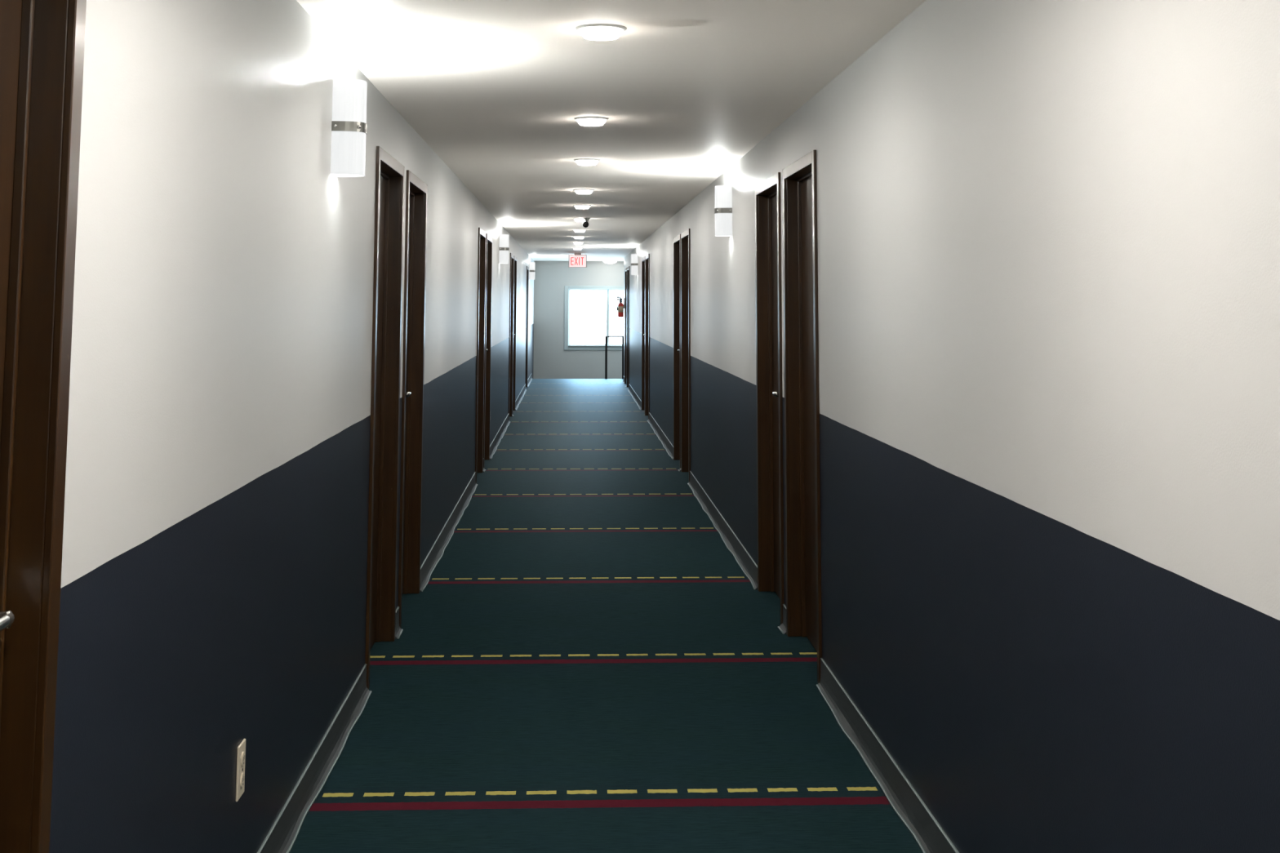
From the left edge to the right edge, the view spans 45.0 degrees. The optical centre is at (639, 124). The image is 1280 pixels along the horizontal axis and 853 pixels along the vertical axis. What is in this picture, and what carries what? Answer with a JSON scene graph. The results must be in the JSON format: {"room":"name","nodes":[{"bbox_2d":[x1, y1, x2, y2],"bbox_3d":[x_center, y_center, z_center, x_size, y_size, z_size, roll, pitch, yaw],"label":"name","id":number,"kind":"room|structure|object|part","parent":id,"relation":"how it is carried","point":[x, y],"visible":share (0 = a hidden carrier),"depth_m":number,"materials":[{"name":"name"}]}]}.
{"room":"hotel corridor","nodes":[
{"label":"hotel corridor","id":0,"kind":"room"},
{"bbox_2d":[48,0,534,852],"bbox_3d":[-1.469,2.297,13.273,0.200,3.216,37.000,0,-7,-2],"label":"wall","id":1,"kind":"structure","parent":0,"point":[214,570],"depth_m":3.49,"materials":[{"name":"white paint"}]},
{"bbox_2d":[0,0,86,852],"bbox_3d":[-0.922,0.647,1.865,0.140,2.090,0.930,0,-7,-2],"label":"door","id":2,"kind":"structure","parent":1,"relation":"in","point":[42,42],"depth_m":2.31,"materials":[{"name":"brown wood"}]},
{"bbox_3d":[-0.906,0.685,2.108,0.071,0.062,0.151,0,-7,-2],"label":"handle","id":3,"kind":"part","parent":2,"relation":"part of","materials":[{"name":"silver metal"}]},
{"bbox_2d":[235,738,245,801],"bbox_3d":[-0.943,1.527,3.657,0.010,0.124,0.076,0,-7,-2],"label":"wall outlet","id":4,"kind":"object","parent":1,"relation":"attached to","point":[241,749],"visible":1,"depth_m":3.64,"materials":[{"name":"beige plastic"}]},
{"bbox_2d":[240,773,244,788],"bbox_3d":[-0.941,1.551,3.654,0.005,0.034,0.034,0,-7,-2],"label":"socket","id":5,"kind":"object","parent":4,"relation":"attached to","point":[242,775],"depth_m":3.65,"materials":[{"name":"beige plastic"}]},
{"bbox_2d":[240,751,244,767],"bbox_3d":[-0.941,1.504,3.660,0.005,0.034,0.034,0,-7,-2],"label":"socket","id":6,"kind":"object","parent":4,"relation":"attached to","point":[242,753],"depth_m":3.65,"materials":[{"name":"beige plastic"}]},
{"bbox_2d":[330,78,367,177],"bbox_3d":[-0.946,0.012,5.055,0.103,0.310,0.155,0,-7,-2],"label":"wall sconce","id":7,"kind":"object","parent":1,"relation":"attached to","point":[348,122],"visible":1,"depth_m":5.00,"materials":[{"name":"white glass"}]},
{"bbox_2d":[364,146,404,689],"bbox_3d":[-1.125,1.175,6.460,0.140,2.090,0.930,0,-7,-2],"label":"door","id":8,"kind":"structure","parent":1,"relation":"in","point":[381,584],"depth_m":6.82,"materials":[{"name":"brown wood"}]},
{"bbox_2d":[257,373,532,852],"bbox_3d":[-1.323,2.855,12.384,0.044,0.105,35.350,0,-7,-2],"label":"baseboard","id":9,"kind":"structure","parent":1,"relation":"attached to","point":[283,833],"depth_m":5.11,"materials":[{"name":"grey plastic"}]},
{"bbox_2d":[398,169,427,627],"bbox_3d":[-1.168,1.303,7.572,0.151,2.090,0.930,0,-7,-2],"label":"door","id":10,"kind":"structure","parent":1,"relation":"in","point":[415,231],"depth_m":7.94,"materials":[{"name":"brown wood"}]},
{"bbox_3d":[-1.124,1.269,7.275,0.089,0.062,0.151,0,-7,-2],"label":"handle","id":11,"kind":"part","parent":10,"relation":"part of","materials":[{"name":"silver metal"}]},
{"bbox_2d":[475,227,485,483],"bbox_3d":[-1.419,1.943,13.140,0.140,2.090,0.930,0,-7,-2],"label":"door","id":12,"kind":"structure","parent":1,"relation":"in","point":[482,234],"depth_m":13.51,"materials":[{"name":"brown wood"}]},
{"bbox_2d":[483,233,492,467],"bbox_3d":[-1.462,2.069,14.242,0.151,2.090,0.930,0,-7,-2],"label":"door","id":13,"kind":"structure","parent":1,"relation":"in","point":[486,410],"depth_m":14.62,"materials":[{"name":"brown wood"}]},
{"bbox_2d":[498,234,509,263],"bbox_3d":[-1.452,1.333,16.548,0.103,0.310,0.155,0,-7,-2],"label":"wall sconce","id":14,"kind":"object","parent":1,"relation":"attached to","point":[504,238],"visible":1,"depth_m":16.49,"materials":[{"name":"white glass"}]},
{"bbox_2d":[508,253,514,420],"bbox_3d":[-1.709,2.700,19.730,0.140,2.090,0.930,0,-7,-2],"label":"door","id":15,"kind":"structure","parent":1,"relation":"in","point":[512,256],"depth_m":20.09,"materials":[{"name":"brown wood"}]},
{"bbox_2d":[511,255,516,410],"bbox_3d":[-1.753,2.828,20.842,0.151,2.090,0.930,0,-7,-2],"label":"door","id":16,"kind":"structure","parent":1,"relation":"in","point":[515,257],"depth_m":21.22,"materials":[{"name":"brown wood"}]},
{"bbox_2d":[524,266,528,386],"bbox_3d":[-2.015,3.498,26.678,0.140,2.090,0.930,0,-7,-2],"label":"door","id":17,"kind":"structure","parent":1,"relation":"in","point":[527,267],"depth_m":27.04,"materials":[{"name":"brown wood"}]},
{"bbox_2d":[528,262,535,279],"bbox_3d":[-1.968,2.676,28.240,0.103,0.310,0.155,0,-7,-2],"label":"wall sconce","id":18,"kind":"object","parent":1,"relation":"attached to","point":[531,277],"visible":1,"depth_m":28.18,"materials":[{"name":"white glass"}]},
{"bbox_2d":[533,261,624,378],"bbox_3d":[-0.244,4.480,31.796,4.280,3.316,0.160,0,-7,-2],"label":"wall","id":19,"kind":"structure","parent":0,"point":[550,359],"depth_m":31.69,"materials":[{"name":"grey paint"}]},
{"bbox_2d":[564,285,623,350],"bbox_3d":[-0.625,3.977,31.792,1.858,1.311,0.159,0,-7,-2],"label":"window","id":20,"kind":"structure","parent":19,"relation":"in","point":[567,346],"depth_m":31.74,"materials":[{"name":"white"}]},
{"bbox_3d":[-0.624,4.539,31.695,1.688,0.022,0.095,0,-7,-2],"label":"sill","id":21,"kind":"part","parent":20,"relation":"part of","materials":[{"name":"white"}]},
{"bbox_2d":[289,378,922,852],"bbox_3d":[0.566,3.512,13.228,4.280,1.000,37.310,0,-7,-2],"label":"floor","id":22,"kind":"structure","parent":0,"point":[586,664],"depth_m":5.85,"materials":[{"name":"teal carpet"}]},
{"bbox_2d":[604,336,623,378],"bbox_3d":[0.215,4.524,30.018,1.787,0.825,0.044,0,-7,-2],"label":"stair railing","id":23,"kind":"object","parent":22,"relation":"on","point":[606,337],"visible":0.54,"depth_m":29.97,"materials":[{"name":"black metal"}]},
{"bbox_3d":[-0.656,4.530,29.979,0.044,0.800,0.044,0,-7,-2],"label":"post","id":24,"kind":"part","parent":23,"relation":"part of","materials":[{"name":"black metal"}]},
{"bbox_3d":[-0.326,4.532,29.993,0.044,0.800,0.044,0,-7,-2],"label":"post","id":25,"kind":"part","parent":23,"relation":"part of","materials":[{"name":"black metal"}]},
{"bbox_2d":[296,0,925,261],"bbox_3d":[0.572,0.640,13.559,4.280,0.150,37.310,0,-7,-2],"label":"ceiling","id":26,"kind":"structure","parent":0,"point":[497,89],"depth_m":5.98,"materials":[{"name":"white paint"}]},
{"bbox_2d":[572,247,582,249],"bbox_3d":[-0.968,1.928,24.001,0.158,0.030,0.158,0,-7,-2],"label":"recessed light","id":27,"kind":"object","parent":26,"relation":"in","point":[574,248],"visible":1,"depth_m":23.95,"materials":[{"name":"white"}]},
{"bbox_2d":[568,253,586,267],"bbox_3d":[-1.077,2.345,26.685,0.310,0.245,0.061,0,-7,-2],"label":"exit sign","id":28,"kind":"object","parent":26,"relation":"hanging from","point":[577,260],"visible":1,"depth_m":26.66,"materials":[{"name":"white plastic"}]},
{"bbox_2d":[573,241,583,244],"bbox_3d":[-0.865,1.660,21.669,0.158,0.030,0.158,0,-7,-2],"label":"recessed light","id":29,"kind":"object","parent":26,"relation":"in","point":[575,242],"visible":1,"depth_m":21.62,"materials":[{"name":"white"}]},
{"bbox_2d":[573,217,585,221],"bbox_3d":[-0.597,0.960,15.576,0.158,0.030,0.158,0,-7,-2],"label":"recessed light","id":30,"kind":"object","parent":26,"relation":"in","point":[575,219],"visible":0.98,"depth_m":15.52,"materials":[{"name":"white glass"}]},
{"bbox_2d":[573,235,585,239],"bbox_3d":[-0.784,1.450,19.842,0.158,0.030,0.158,0,-7,-2],"label":"recessed light","id":31,"kind":"object","parent":26,"relation":"in","point":[575,237],"visible":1,"depth_m":19.79,"materials":[{"name":"white glass"}]},
{"bbox_2d":[573,229,586,231],"bbox_3d":[-0.702,1.235,17.967,0.158,0.030,0.158,0,-7,-2],"label":"recessed light","id":32,"kind":"object","parent":26,"relation":"in","point":[575,230],"visible":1,"depth_m":17.91,"materials":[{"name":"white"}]},
{"bbox_2d":[573,204,591,208],"bbox_3d":[-0.504,0.718,13.468,0.158,0.030,0.158,0,-7,-2],"label":"recessed light","id":33,"kind":"object","parent":26,"relation":"in","point":[577,206],"visible":1,"depth_m":13.41,"materials":[{"name":"white glass"}]},
{"bbox_2d":[573,188,594,194],"bbox_3d":[-0.421,0.504,11.602,0.158,0.030,0.158,0,-7,-2],"label":"recessed light","id":34,"kind":"object","parent":26,"relation":"in","point":[581,191],"visible":1,"depth_m":11.55,"materials":[{"name":"white glass"}]},
{"bbox_2d":[582,217,590,227],"bbox_3d":[-0.536,0.983,15.477,0.083,0.098,0.072,6,-9,-41],"label":"security camera","id":35,"kind":"object","parent":26,"relation":"attached to","point":[585,224],"visible":1,"depth_m":15.45,"materials":[{"name":"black plastic"}]},
{"bbox_2d":[573,158,599,165],"bbox_3d":[-0.314,0.223,9.164,0.158,0.030,0.158,0,-7,-2],"label":"recessed light","id":36,"kind":"object","parent":26,"relation":"in","point":[584,162],"visible":1,"depth_m":9.11,"materials":[{"name":"white glass"}]},
{"bbox_2d":[574,116,608,125],"bbox_3d":[-0.223,-0.013,7.104,0.158,0.030,0.158,0,-7,-2],"label":"recessed light","id":37,"kind":"object","parent":26,"relation":"in","point":[583,121],"visible":1,"depth_m":7.06,"materials":[{"name":"white glass"}]},
{"bbox_2d":[575,23,626,39],"bbox_3d":[-0.120,-0.282,4.762,0.158,0.030,0.158,0,-7,-2],"label":"recessed light","id":38,"kind":"object","parent":26,"relation":"in","point":[590,31],"visible":1,"depth_m":4.71,"materials":[{"name":"white glass"}]},
{"bbox_2d":[602,260,617,263],"bbox_3d":[-0.606,2.774,31.191,0.300,0.066,0.300,0,-7,-2],"label":"ceiling light","id":39,"kind":"object","parent":26,"relation":"attached to","point":[604,261],"visible":1,"depth_m":31.09,"materials":[{"name":"white glass"}]},
{"bbox_3d":[-0.606,2.781,31.190,0.276,0.052,0.276,0,-7,-2],"label":"lamp shade","id":40,"kind":"part","parent":39,"relation":"part of","materials":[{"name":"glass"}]},
{"bbox_2d":[623,0,1279,852],"bbox_3d":[0.548,1.723,12.093,0.200,2.336,34.350,0,-7,-2],"label":"wall","id":41,"kind":"structure","parent":0,"point":[1048,231],"depth_m":3.24,"materials":[{"name":"white paint"}]},
{"bbox_2d":[616,296,624,317],"bbox_3d":[-0.361,3.389,28.743,0.153,0.387,0.110,0,-7,-2],"label":"fire extinguisher","id":42,"kind":"object","parent":41,"relation":"attached to","point":[620,306],"visible":0.94,"depth_m":28.70,"materials":[{"name":"red paint"}]},
{"bbox_2d":[624,267,626,385],"bbox_3d":[-0.189,3.637,27.851,0.140,2.090,0.930,0,-7,-2],"label":"door","id":43,"kind":"structure","parent":41,"relation":"in","point":[625,277],"depth_m":28.21,"materials":[{"name":"brown wood"}]},
{"bbox_2d":[626,266,629,388],"bbox_3d":[-0.139,3.506,26.709,0.140,2.090,0.930,0,-7,-2],"label":"door","id":44,"kind":"structure","parent":41,"relation":"in","point":[628,268],"depth_m":27.05,"materials":[{"name":"brown wood"}]},
{"bbox_2d":[631,253,638,275],"bbox_3d":[-0.085,2.095,23.151,0.103,0.310,0.155,0,-7,-2],"label":"wall sconce","id":45,"kind":"object","parent":41,"relation":"attached to","point":[634,257],"visible":1,"depth_m":23.09,"materials":[{"name":"white glass"}]},
{"bbox_2d":[641,256,644,414],"bbox_3d":[0.108,2.848,20.982,0.151,2.090,0.930,0,-7,-2],"label":"door","id":46,"kind":"structure","parent":41,"relation":"in","point":[642,258],"depth_m":21.39,"materials":[{"name":"brown wood"}]},
{"bbox_2d":[644,253,649,419],"bbox_3d":[0.158,2.731,19.970,0.140,2.090,0.930,0,-7,-2],"label":"door","id":47,"kind":"structure","parent":41,"relation":"in","point":[647,256],"depth_m":20.32,"materials":[{"name":"brown wood"}]},
{"bbox_2d":[673,234,680,468],"bbox_3d":[0.403,2.077,14.273,0.151,2.090,0.930,0,-7,-2],"label":"door","id":48,"kind":"structure","parent":41,"relation":"in","point":[677,240],"depth_m":14.66,"materials":[{"name":"brown wood"}]},
{"bbox_2d":[680,228,690,481],"bbox_3d":[0.454,1.958,13.241,0.140,2.090,0.930,0,-7,-2],"label":"door","id":49,"kind":"structure","parent":41,"relation":"in","point":[685,236],"depth_m":13.61,"materials":[{"name":"brown wood"}]},
{"bbox_2d":[714,185,732,236],"bbox_3d":[0.513,0.536,9.583,0.103,0.310,0.155,0,-7,-2],"label":"wall sconce","id":50,"kind":"object","parent":41,"relation":"attached to","point":[723,193],"visible":1,"depth_m":9.52,"materials":[{"name":"white glass"}]},
{"bbox_2d":[755,172,784,625],"bbox_3d":[0.695,1.316,7.653,0.151,2.090,0.930,0,-7,-2],"label":"door","id":51,"kind":"structure","parent":41,"relation":"in","point":[770,496],"depth_m":8.00,"materials":[{"name":"brown wood"}]},
{"bbox_3d":[0.677,1.282,7.353,0.089,0.062,0.151,0,-7,-2],"label":"handle","id":52,"kind":"part","parent":51,"relation":"part of","materials":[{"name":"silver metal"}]},
{"bbox_2d":[622,376,959,852],"bbox_3d":[0.434,2.810,11.963,0.044,0.105,34.350,0,-7,-2],"label":"baseboard","id":53,"kind":"structure","parent":41,"relation":"attached to","point":[931,837],"depth_m":5.14,"materials":[{"name":"grey plastic"}]},
{"bbox_2d":[782,149,822,684],"bbox_3d":[0.748,1.193,6.581,0.140,2.090,0.930,0,-7,-2],"label":"door","id":54,"kind":"structure","parent":41,"relation":"in","point":[800,253],"depth_m":6.91,"materials":[{"name":"brown wood"}]}
]}

